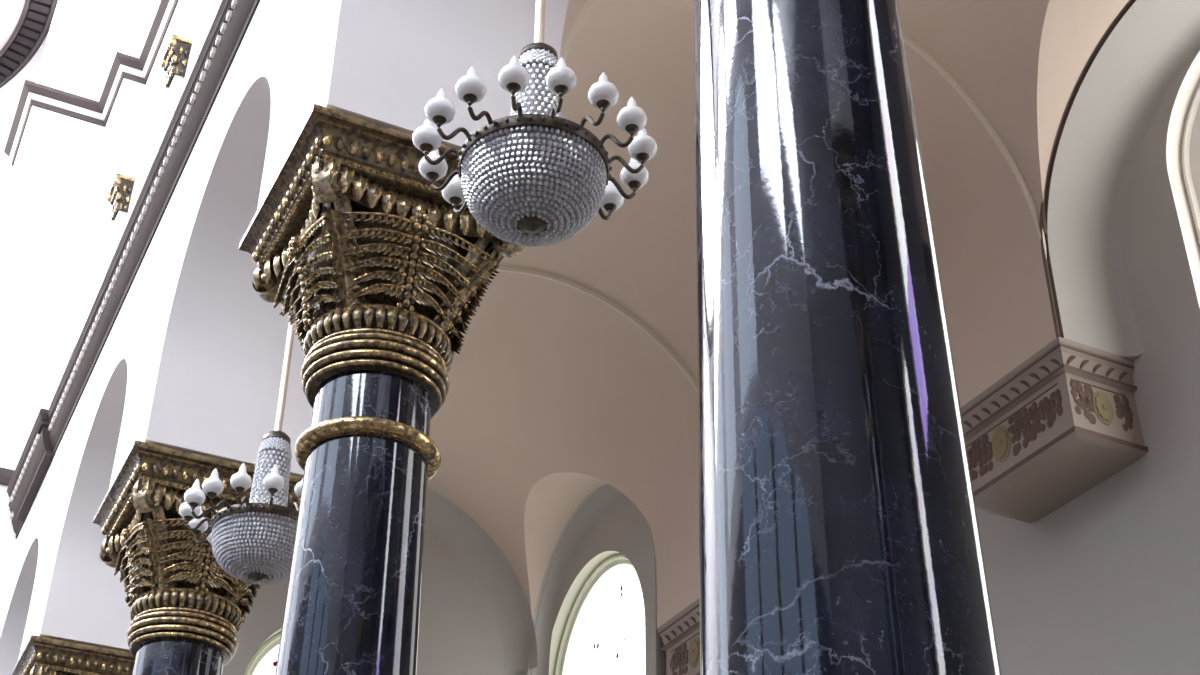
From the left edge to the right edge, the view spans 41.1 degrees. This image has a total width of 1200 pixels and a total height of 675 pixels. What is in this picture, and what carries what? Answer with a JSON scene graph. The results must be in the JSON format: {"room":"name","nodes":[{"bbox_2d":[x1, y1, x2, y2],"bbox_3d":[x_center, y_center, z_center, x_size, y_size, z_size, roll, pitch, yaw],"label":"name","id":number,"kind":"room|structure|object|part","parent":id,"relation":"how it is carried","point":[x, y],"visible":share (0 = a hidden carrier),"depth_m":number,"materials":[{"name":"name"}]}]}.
{"room":"house of worship","nodes":[
{"label":"house of worship","id":0,"kind":"room"},
{"bbox_2d":[0,0,22,34],"bbox_3d":[-15.011,-11.019,28.304,11.200,8.240,11.200,16,-36,-22],"label":"ceiling","id":1,"kind":"structure","parent":0,"point":[8,8],"depth_m":29.53,"materials":[{"name":"white paint"}]},
{"bbox_2d":[0,32,48,215],"bbox_3d":[-5.292,-13.223,17.370,19.900,0.001,42.300,16,-36,-22],"label":"ceiling","id":2,"kind":"structure","parent":0,"point":[10,93],"depth_m":30.93,"materials":[{"name":"white paint"}]},
{"bbox_2d":[0,0,160,610],"bbox_3d":[-7.789,2.891,21.956,2.880,22.100,3.000,16,-36,-22],"label":"ceiling","id":3,"kind":"structure","parent":0,"point":[65,167],"depth_m":24.21,"materials":[{"name":"white paint"}]},
{"bbox_2d":[0,467,14,485],"bbox_3d":[-8.894,2.220,22.545,1.150,0.250,1.770,16,-36,-22],"label":"trim","id":4,"kind":"structure","parent":3,"relation":"attached to","point":[6,474],"depth_m":22.02,"materials":[{"name":"white paint"}]},
{"bbox_2d":[0,0,57,87],"bbox_3d":[-15.044,-7.427,25.977,12.300,0.520,12.300,16,-36,-22],"label":"trim","id":5,"kind":"structure","parent":3,"relation":"attached to","point":[28,29],"depth_m":28.69,"materials":[{"name":"grey paint"}]},
{"bbox_2d":[4,0,178,165],"bbox_3d":[-2.540,-9.790,15.944,1.830,0.330,29.000,16,-36,-22],"label":"trim","id":6,"kind":"structure","parent":3,"relation":"attached to","point":[125,66],"depth_m":25.23,"materials":[{"name":"grey paint"}]},
{"bbox_2d":[75,0,221,345],"bbox_3d":[-1.264,-8.591,14.806,0.900,10.500,27.300,16,-36,-22],"label":"wall","id":7,"kind":"structure","parent":0,"point":[191,19],"depth_m":20.46,"materials":[{"name":"white paint"}]},
{"bbox_2d":[101,173,134,283],"bbox_3d":[-6.049,-0.754,19.458,0.250,2.770,0.480,16,-36,-22],"label":"pilaster","id":8,"kind":"object","parent":7,"relation":"attached to","point":[119,196],"visible":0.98,"depth_m":19.94,"materials":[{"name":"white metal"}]},
{"bbox_2d":[156,34,192,154],"bbox_3d":[-4.800,-2.096,17.368,0.250,2.770,0.480,16,-36,-22],"label":"pilaster","id":9,"kind":"object","parent":7,"relation":"attached to","point":[174,60],"visible":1,"depth_m":17.85,"materials":[{"name":"white paint"}]},
{"bbox_2d":[0,0,568,674],"bbox_3d":[-1.536,-2.105,11.689,1.470,3.780,28.200,16,-36,-22],"label":"wall","id":10,"kind":"structure","parent":0,"point":[191,360],"depth_m":13.36,"materials":[{"name":"white paint"}]},
{"bbox_2d":[7,0,259,538],"bbox_3d":[-2.087,-3.759,12.142,0.585,0.560,28.700,16,-36,-22],"label":"trim","id":11,"kind":"structure","parent":10,"relation":"attached to","point":[231,22],"depth_m":16.36,"materials":[{"name":"white paint"}]},
{"bbox_2d":[179,318,302,584],"bbox_3d":[-2.328,0.007,12.046,1.197,3.950,1.192,9,-34,-13],"label":"crystal chandelier","id":12,"kind":"object","parent":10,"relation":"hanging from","point":[252,541],"visible":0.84,"depth_m":10.93,"materials":[{"name":"clear glass"}]},
{"bbox_2d":[184,515,192,520],"bbox_3d":[-2.862,1.261,11.138,0.068,0.041,0.066,5,-33,-8],"label":"socket","id":13,"kind":"object","parent":12,"relation":"attached to","point":[187,517],"depth_m":11.12,"materials":[{"name":"brown metal"}]},
{"bbox_3d":[-2.861,1.171,11.197,0.148,0.205,0.146,5,-33,-8],"label":"lamp globe","id":14,"kind":"part","parent":12,"relation":"part of","materials":[{"name":"white glass"}]},
{"bbox_2d":[189,502,198,507],"bbox_3d":[-2.782,1.150,10.966,0.068,0.041,0.066,20,-38,-27],"label":"socket","id":15,"kind":"object","parent":12,"relation":"attached to","point":[192,504],"depth_m":10.95,"materials":[{"name":"brown metal"}]},
{"bbox_3d":[-2.781,1.060,11.025,0.148,0.205,0.146,20,-38,-27],"label":"lamp globe","id":16,"kind":"part","parent":12,"relation":"part of","materials":[{"name":"white glass"}]},
{"bbox_2d":[192,530,200,534],"bbox_3d":[-2.852,1.380,11.322,0.068,0.041,0.066,-8,-34,12],"label":"socket","id":17,"kind":"object","parent":12,"relation":"attached to","point":[196,532],"depth_m":11.31,"materials":[{"name":"brown metal"}]},
{"bbox_3d":[-2.851,1.290,11.381,0.148,0.205,0.146,-8,-34,12],"label":"lamp globe","id":18,"kind":"part","parent":12,"relation":"part of","materials":[{"name":"white glass"}]},
{"bbox_3d":[-2.781,1.298,11.130,0.189,0.111,0.023,5,-33,-8],"label":"arm","id":19,"kind":"part","parent":12,"relation":"part of","materials":[{"name":"brown metal"}]},
{"bbox_3d":[-2.772,1.399,11.285,0.189,0.111,0.023,-8,-34,12],"label":"arm","id":20,"kind":"part","parent":12,"relation":"part of","materials":[{"name":"brown metal"}]},
{"bbox_3d":[-2.713,1.205,10.985,0.189,0.111,0.023,20,-38,-27],"label":"arm","id":21,"kind":"part","parent":12,"relation":"part of","materials":[{"name":"brown metal"}]},
{"bbox_3d":[-2.753,1.397,11.545,0.148,0.205,0.146,-23,-40,32],"label":"lamp globe","id":22,"kind":"part","parent":12,"relation":"part of","materials":[{"name":"white glass"}]},
{"bbox_2d":[207,492,216,497],"bbox_3d":[-2.626,1.067,10.836,0.066,0.041,0.068,-19,-38,27],"label":"socket","id":23,"kind":"object","parent":12,"relation":"attached to","point":[210,494],"depth_m":10.82,"materials":[{"name":"brown metal"}]},
{"bbox_3d":[-2.625,0.977,10.895,0.146,0.205,0.148,-19,-38,27],"label":"lamp globe","id":24,"kind":"part","parent":12,"relation":"part of","materials":[{"name":"white glass"}]},
{"bbox_3d":[-2.582,1.135,10.876,0.023,0.111,0.189,-19,-38,27],"label":"arm","id":25,"kind":"part","parent":12,"relation":"part of","materials":[{"name":"brown metal"}]},
{"bbox_2d":[235,487,244,492],"bbox_3d":[-2.421,1.026,10.771,0.066,0.041,0.068,-4,-33,7],"label":"socket","id":26,"kind":"object","parent":12,"relation":"attached to","point":[239,489],"depth_m":10.75,"materials":[{"name":"brown metal"}]},
{"bbox_3d":[-2.420,0.936,10.829,0.146,0.205,0.148,-4,-33,7],"label":"lamp globe","id":27,"kind":"part","parent":12,"relation":"part of","materials":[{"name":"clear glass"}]},
{"bbox_3d":[-2.408,1.100,10.820,0.023,0.111,0.189,-4,-33,7],"label":"arm","id":28,"kind":"part","parent":12,"relation":"part of","materials":[{"name":"brown metal"}]},
{"bbox_3d":[-2.343,1.498,11.087,0.670,0.315,0.670,16,-36,-22],"label":"lamp shade","id":29,"kind":"part","parent":12,"relation":"part of","materials":[{"name":"clear glass"}]},
{"bbox_3d":[-2.339,1.030,11.390,0.364,0.700,0.364,16,-36,-22],"label":"crown","id":30,"kind":"part","parent":12,"relation":"part of","materials":[{"name":"clear glass"}]},
{"bbox_3d":[-2.224,1.107,10.828,0.023,0.111,0.189,9,-34,-13],"label":"arm","id":31,"kind":"part","parent":12,"relation":"part of","materials":[{"name":"brown metal"}]},
{"bbox_2d":[268,488,277,493],"bbox_3d":[-2.201,1.035,10.780,0.066,0.041,0.068,9,-34,-13],"label":"socket","id":32,"kind":"object","parent":12,"relation":"attached to","point":[272,490],"depth_m":10.76,"materials":[{"name":"brown metal"}]},
{"bbox_3d":[-2.200,0.945,10.838,0.146,0.205,0.148,9,-34,-13],"label":"lamp globe","id":33,"kind":"part","parent":12,"relation":"part of","materials":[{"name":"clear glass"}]},
{"bbox_3d":[-2.325,-0.447,12.347,0.051,2.740,0.052,16,-36,-22],"label":"rod","id":34,"kind":"part","parent":12,"relation":"part of","materials":[{"name":"white metal"}]},
{"bbox_3d":[-2.059,1.155,10.899,0.023,0.111,0.189,24,-40,-32],"label":"arm","id":35,"kind":"part","parent":12,"relation":"part of","materials":[{"name":"brown metal"}]},
{"bbox_3d":[-2.006,1.001,10.922,0.146,0.205,0.148,24,-40,-32],"label":"lamp globe","id":36,"kind":"part","parent":12,"relation":"part of","materials":[{"name":"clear glass"}]},
{"bbox_2d":[412,0,657,246],"bbox_3d":[-0.311,-2.165,8.664,1.197,3.950,1.192,-19,-38,27],"label":"crystal chandelier","id":37,"kind":"object","parent":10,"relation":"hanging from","point":[531,176],"visible":1,"depth_m":7.57,"materials":[{"name":"clear glass"}]},
{"bbox_2d":[420,143,432,152],"bbox_3d":[-0.841,-0.912,7.756,0.068,0.041,0.066,5,-33,-8],"label":"socket","id":38,"kind":"object","parent":37,"relation":"attached to","point":[424,147],"depth_m":7.74,"materials":[{"name":"brown metal"}]},
{"bbox_3d":[-0.840,-1.002,7.814,0.148,0.205,0.146,5,-33,-8],"label":"lamp globe","id":39,"kind":"part","parent":37,"relation":"part of","materials":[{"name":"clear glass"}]},
{"bbox_2d":[426,172,438,180],"bbox_3d":[-0.831,-0.793,7.940,0.068,0.041,0.066,-8,-34,12],"label":"socket","id":40,"kind":"object","parent":37,"relation":"attached to","point":[431,176],"depth_m":7.92,"materials":[{"name":"brown metal"}]},
{"bbox_3d":[-0.830,-0.883,7.998,0.148,0.205,0.146,-8,-34,12],"label":"lamp globe","id":41,"kind":"part","parent":37,"relation":"part of","materials":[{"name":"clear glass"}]},
{"bbox_2d":[432,115,446,124],"bbox_3d":[-0.761,-1.023,7.584,0.068,0.041,0.066,20,-38,-27],"label":"socket","id":42,"kind":"object","parent":37,"relation":"attached to","point":[436,119],"depth_m":7.57,"materials":[{"name":"brown metal"}]},
{"bbox_3d":[-0.760,-1.113,7.642,0.148,0.205,0.146,20,-38,-27],"label":"lamp globe","id":43,"kind":"part","parent":37,"relation":"part of","materials":[{"name":"white glass"}]},
{"bbox_3d":[-0.759,-0.875,7.747,0.189,0.111,0.023,5,-33,-8],"label":"arm","id":44,"kind":"part","parent":37,"relation":"part of","materials":[{"name":"brown metal"}]},
{"bbox_3d":[-0.751,-0.774,7.903,0.189,0.111,0.023,-8,-34,12],"label":"arm","id":45,"kind":"part","parent":37,"relation":"part of","materials":[{"name":"brown metal"}]},
{"bbox_3d":[-0.731,-0.775,8.162,0.148,0.205,0.146,-23,-40,32],"label":"lamp globe","id":46,"kind":"part","parent":37,"relation":"part of","materials":[{"name":"white glass"}]},
{"bbox_3d":[-0.692,-0.968,7.603,0.189,0.111,0.023,20,-38,-27],"label":"arm","id":47,"kind":"part","parent":37,"relation":"part of","materials":[{"name":"brown metal"}]},
{"bbox_2d":[449,196,461,205],"bbox_3d":[-0.732,-0.685,8.104,0.068,0.041,0.066,-23,-40,32],"label":"socket","id":48,"kind":"object","parent":37,"relation":"attached to","point":[454,200],"depth_m":8.09,"materials":[{"name":"brown metal"}]},
{"bbox_3d":[-0.668,-0.684,8.041,0.189,0.111,0.023,-23,-40,32],"label":"arm","id":49,"kind":"part","parent":37,"relation":"part of","materials":[{"name":"brown metal"}]},
{"bbox_2d":[463,93,476,103],"bbox_3d":[-0.604,-1.106,7.454,0.066,0.041,0.068,-19,-38,27],"label":"socket","id":50,"kind":"object","parent":37,"relation":"attached to","point":[469,98],"depth_m":7.44,"materials":[{"name":"brown metal"}]},
{"bbox_3d":[-0.604,-1.195,7.512,0.146,0.205,0.148,-19,-38,27],"label":"lamp globe","id":51,"kind":"part","parent":37,"relation":"part of","materials":[{"name":"white glass"}]},
{"bbox_3d":[-0.560,-1.038,7.493,0.023,0.111,0.189,-19,-38,27],"label":"arm","id":52,"kind":"part","parent":37,"relation":"part of","materials":[{"name":"brown metal"}]},
{"bbox_2d":[506,82,520,92],"bbox_3d":[-0.399,-1.146,7.388,0.066,0.041,0.068,-4,-33,7],"label":"socket","id":53,"kind":"object","parent":37,"relation":"attached to","point":[512,87],"depth_m":7.37,"materials":[{"name":"brown metal"}]},
{"bbox_3d":[-0.398,-1.236,7.446,0.146,0.205,0.148,-4,-33,7],"label":"lamp globe","id":54,"kind":"part","parent":37,"relation":"part of","materials":[{"name":"white glass"}]},
{"bbox_3d":[-0.387,-1.072,7.437,0.023,0.111,0.189,-4,-33,7],"label":"arm","id":55,"kind":"part","parent":37,"relation":"part of","materials":[{"name":"brown metal"}]},
{"bbox_3d":[-0.321,-0.675,7.704,0.670,0.315,0.670,16,-36,-22],"label":"lamp shade","id":56,"kind":"part","parent":37,"relation":"part of","materials":[{"name":"clear glass"}]},
{"bbox_3d":[-0.317,-1.143,8.007,0.364,0.700,0.364,16,-36,-22],"label":"crown","id":57,"kind":"part","parent":37,"relation":"part of","materials":[{"name":"clear glass"}]},
{"bbox_3d":[-0.303,-2.620,8.964,0.051,2.740,0.052,16,-36,-22],"label":"rod","id":58,"kind":"part","parent":37,"relation":"part of","materials":[{"name":"white metal"}]},
{"bbox_3d":[-0.202,-1.065,7.446,0.023,0.111,0.189,9,-34,-13],"label":"arm","id":59,"kind":"part","parent":37,"relation":"part of","materials":[{"name":"brown metal"}]},
{"bbox_2d":[554,84,567,94],"bbox_3d":[-0.180,-1.138,7.398,0.066,0.041,0.068,9,-34,-13],"label":"socket","id":60,"kind":"object","parent":37,"relation":"attached to","point":[559,89],"depth_m":7.38,"materials":[{"name":"brown metal"}]},
{"bbox_3d":[-0.179,-1.228,7.456,0.146,0.205,0.148,9,-34,-13],"label":"lamp globe","id":61,"kind":"part","parent":37,"relation":"part of","materials":[{"name":"white glass"}]},
{"bbox_3d":[-0.038,-1.018,7.516,0.023,0.111,0.189,24,-40,-32],"label":"arm","id":62,"kind":"part","parent":37,"relation":"part of","materials":[{"name":"brown metal"}]},
{"bbox_2d":[596,99,609,109],"bbox_3d":[0.015,-1.082,7.481,0.066,0.041,0.068,24,-40,-32],"label":"socket","id":63,"kind":"object","parent":37,"relation":"attached to","point":[602,104],"depth_m":7.46,"materials":[{"name":"brown metal"}]},
{"bbox_3d":[0.016,-1.172,7.540,0.146,0.205,0.148,24,-40,-32],"label":"lamp globe","id":64,"kind":"part","parent":37,"relation":"part of","materials":[{"name":"white glass"}]},
{"bbox_3d":[-0.007,-0.658,8.071,0.023,0.111,0.189,-28,-42,36],"label":"arm","id":65,"kind":"part","parent":37,"relation":"part of","materials":[{"name":"brown metal"}]},
{"bbox_2d":[604,203,616,211],"bbox_3d":[0.051,-0.655,8.139,0.066,0.041,0.068,-28,-42,36],"label":"socket","id":66,"kind":"object","parent":37,"relation":"attached to","point":[609,207],"depth_m":8.12,"materials":[{"name":"brown metal"}]},
{"bbox_3d":[0.052,-0.745,8.197,0.146,0.205,0.148,-28,-42,36],"label":"lamp globe","id":67,"kind":"part","parent":37,"relation":"part of","materials":[{"name":"white glass"}]},
{"bbox_3d":[0.078,-0.939,7.637,0.189,0.111,0.023,-15,-36,22],"label":"arm","id":68,"kind":"part","parent":37,"relation":"part of","materials":[{"name":"brown metal"}]},
{"bbox_3d":[0.095,-0.742,7.941,0.189,0.111,0.023,12,-35,-18],"label":"arm","id":69,"kind":"part","parent":37,"relation":"part of","materials":[{"name":"brown metal"}]},
{"bbox_3d":[0.125,-0.841,7.787,0.189,0.111,0.023,-1,-33,2],"label":"arm","id":70,"kind":"part","parent":37,"relation":"part of","materials":[{"name":"brown metal"}]},
{"bbox_2d":[625,124,638,133],"bbox_3d":[0.152,-0.988,7.625,0.068,0.041,0.066,-15,-36,22],"label":"socket","id":71,"kind":"object","parent":37,"relation":"attached to","point":[629,128],"depth_m":7.61,"materials":[{"name":"brown metal"}]},
{"bbox_3d":[0.153,-1.077,7.683,0.148,0.205,0.146,-15,-36,22],"label":"lamp globe","id":72,"kind":"part","parent":37,"relation":"part of","materials":[{"name":"white glass"}]},
{"bbox_2d":[628,180,640,188],"bbox_3d":[0.172,-0.754,7.985,0.068,0.041,0.066,12,-35,-18],"label":"socket","id":73,"kind":"object","parent":37,"relation":"attached to","point":[632,184],"depth_m":7.97,"materials":[{"name":"brown metal"}]},
{"bbox_3d":[0.173,-0.844,8.043,0.148,0.205,0.146,12,-35,-18],"label":"lamp globe","id":74,"kind":"part","parent":37,"relation":"part of","materials":[{"name":"white glass"}]},
{"bbox_2d":[636,152,649,161],"bbox_3d":[0.208,-0.872,7.803,0.068,0.041,0.066,-1,-33,2],"label":"socket","id":75,"kind":"object","parent":37,"relation":"attached to","point":[640,156],"depth_m":7.79,"materials":[{"name":"brown metal"}]},
{"bbox_3d":[0.209,-0.962,7.861,0.148,0.205,0.146,-1,-33,2],"label":"lamp globe","id":76,"kind":"part","parent":37,"relation":"part of","materials":[{"name":"white glass"}]},
{"bbox_2d":[458,266,699,628],"bbox_3d":[-0.872,0.929,15.491,4.103,2.830,1.610,16,-36,-22],"label":"arch","id":77,"kind":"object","parent":10,"relation":"attached to","point":[563,333],"depth_m":16.26,"materials":[{"name":"beige paint"}]},
{"bbox_2d":[497,0,1059,407],"bbox_3d":[1.206,-1.304,12.014,4.103,2.830,1.360,16,-36,-22],"label":"arch","id":78,"kind":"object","parent":10,"relation":"attached to","point":[985,217],"depth_m":12.48,"materials":[{"name":"beige paint"}]},
{"bbox_2d":[222,488,536,674],"bbox_3d":[-2.438,6.168,16.638,4.750,10.900,0.560,16,-36,-22],"label":"wall","id":79,"kind":"structure","parent":0,"point":[476,617],"depth_m":19.04,"materials":[{"name":"white paint"}]},
{"bbox_2d":[244,632,280,674],"bbox_3d":[-3.078,5.269,17.098,2.000,4.700,0.100,16,-36,-22],"label":"window","id":80,"kind":"structure","parent":79,"relation":"in","point":[263,661],"depth_m":17.81,"materials":[{"name":"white glass"}]},
{"bbox_2d":[427,351,650,618],"bbox_3d":[-1.917,1.779,17.480,4.115,2.050,3.140,16,-36,-22],"label":"ceiling","id":81,"kind":"structure","parent":0,"point":[519,457],"depth_m":18.11,"materials":[{"name":"beige paint"}]},
{"bbox_2d":[498,70,697,382],"bbox_3d":[0.217,-0.514,13.909,4.115,2.050,3.140,16,-36,-22],"label":"ceiling","id":82,"kind":"structure","parent":0,"point":[641,259],"depth_m":14.97,"materials":[{"name":"beige paint"}]},
{"bbox_2d":[559,0,1128,233],"bbox_3d":[2.239,-2.687,10.526,4.115,2.050,3.140,16,-36,-22],"label":"ceiling","id":83,"kind":"structure","parent":0,"point":[1021,62],"depth_m":12.12,"materials":[{"name":"beige paint"}]},
{"bbox_2d":[547,48,1199,674],"bbox_3d":[4.830,0.344,9.659,0.700,13.200,22.705,17,-36,-23],"label":"wall","id":84,"kind":"structure","parent":0,"point":[1107,582],"depth_m":11.66,"materials":[{"name":"white paint"}]},
{"bbox_2d":[528,484,666,674],"bbox_3d":[-0.055,4.169,17.057,0.220,5.548,3.156,16,-36,-22],"label":"trim","id":85,"kind":"structure","parent":84,"relation":"attached to","point":[589,509],"depth_m":19.00,"materials":[{"name":"beige paint"}]},
{"bbox_2d":[555,554,645,674],"bbox_3d":[0.045,4.590,17.312,0.100,4.720,2.600,16,-36,-22],"label":"window","id":86,"kind":"structure","parent":84,"relation":"in","point":[604,634],"depth_m":18.21,"materials":[{"name":"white glass"}]},
{"bbox_2d":[658,598,699,674],"bbox_3d":[1.247,2.948,15.427,0.720,0.775,1.560,16,-36,-22],"label":"corbel","id":87,"kind":"object","parent":84,"relation":"attached to","point":[680,635],"visible":0.34,"depth_m":15.60,"materials":[{"name":"stone"}]},
{"bbox_3d":[0.976,2.953,15.270,0.024,0.350,1.280,16,-36,-22],"label":"painted panel","id":88,"kind":"part","parent":87,"relation":"part of","materials":[{"name":"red paint"}]},
{"bbox_2d":[961,337,1147,522],"bbox_3d":[3.314,0.727,11.969,0.720,0.775,1.360,16,-36,-22],"label":"corbel","id":89,"kind":"object","parent":84,"relation":"attached to","point":[1064,421],"visible":0.98,"depth_m":11.65,"materials":[{"name":"stone"}]},
{"bbox_3d":[3.042,0.731,11.812,0.024,0.350,1.116,16,-36,-22],"label":"painted panel","id":90,"kind":"part","parent":89,"relation":"part of","materials":[{"name":"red paint"}]},
{"bbox_3d":[3.316,0.511,12.109,0.720,0.260,1.360,16,-36,-22],"label":"moulding","id":91,"kind":"part","parent":89,"relation":"part of","materials":[{"name":"paint"}]},
{"bbox_3d":[3.591,0.504,11.454,0.565,0.350,0.024,16,-36,-22],"label":"painted panel","id":92,"kind":"part","parent":89,"relation":"part of","materials":[{"name":"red paint"}]},
{"bbox_2d":[1040,0,1199,359],"bbox_3d":[4.327,-1.631,11.096,0.700,2.270,3.200,16,-36,-22],"label":"arch","id":93,"kind":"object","parent":84,"relation":"attached to","point":[1109,113],"depth_m":12.15,"materials":[{"name":"beige paint"}]},
{"bbox_2d":[1182,84,1199,243],"bbox_3d":[4.802,-0.158,10.393,0.100,5.240,1.840,16,-36,-22],"label":"window","id":94,"kind":"structure","parent":84,"relation":"in","point":[1190,145],"depth_m":12.02,"materials":[{"name":"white glass"}]},
{"bbox_3d":[-5.418,5.360,5.225,19.900,0.200,42.100,16,-36,-22],"label":"floor","id":95,"kind":"structure","parent":0,"visible":0},
{"bbox_2d":[10,635,134,674],"bbox_3d":[-5.394,6.817,14.826,1.540,7.795,1.540,16,-36,-22],"label":"marble column","id":96,"kind":"structure","parent":95,"relation":"on","point":[40,655],"depth_m":16.25,"materials":[{"name":"brown metal"}]},
{"bbox_2d":[93,440,302,674],"bbox_3d":[-3.373,4.645,11.444,1.540,7.795,1.540,16,-36,-22],"label":"marble column","id":97,"kind":"structure","parent":95,"relation":"on","point":[191,612],"depth_m":12.75,"materials":[{"name":"brown metal"}]},
{"bbox_2d":[239,104,524,674],"bbox_3d":[-1.351,2.472,8.061,1.540,7.795,1.540,16,-36,-22],"label":"marble column","id":98,"kind":"structure","parent":95,"relation":"on","point":[349,226],"depth_m":9.24,"materials":[{"name":"black stone"}]},
{"bbox_2d":[694,0,1000,674],"bbox_3d":[0.670,0.299,4.678,1.540,7.795,1.540,16,-36,-22],"label":"marble column","id":99,"kind":"structure","parent":95,"relation":"on","point":[839,534],"depth_m":4.45,"materials":[{"name":"black stone"}]}
]}

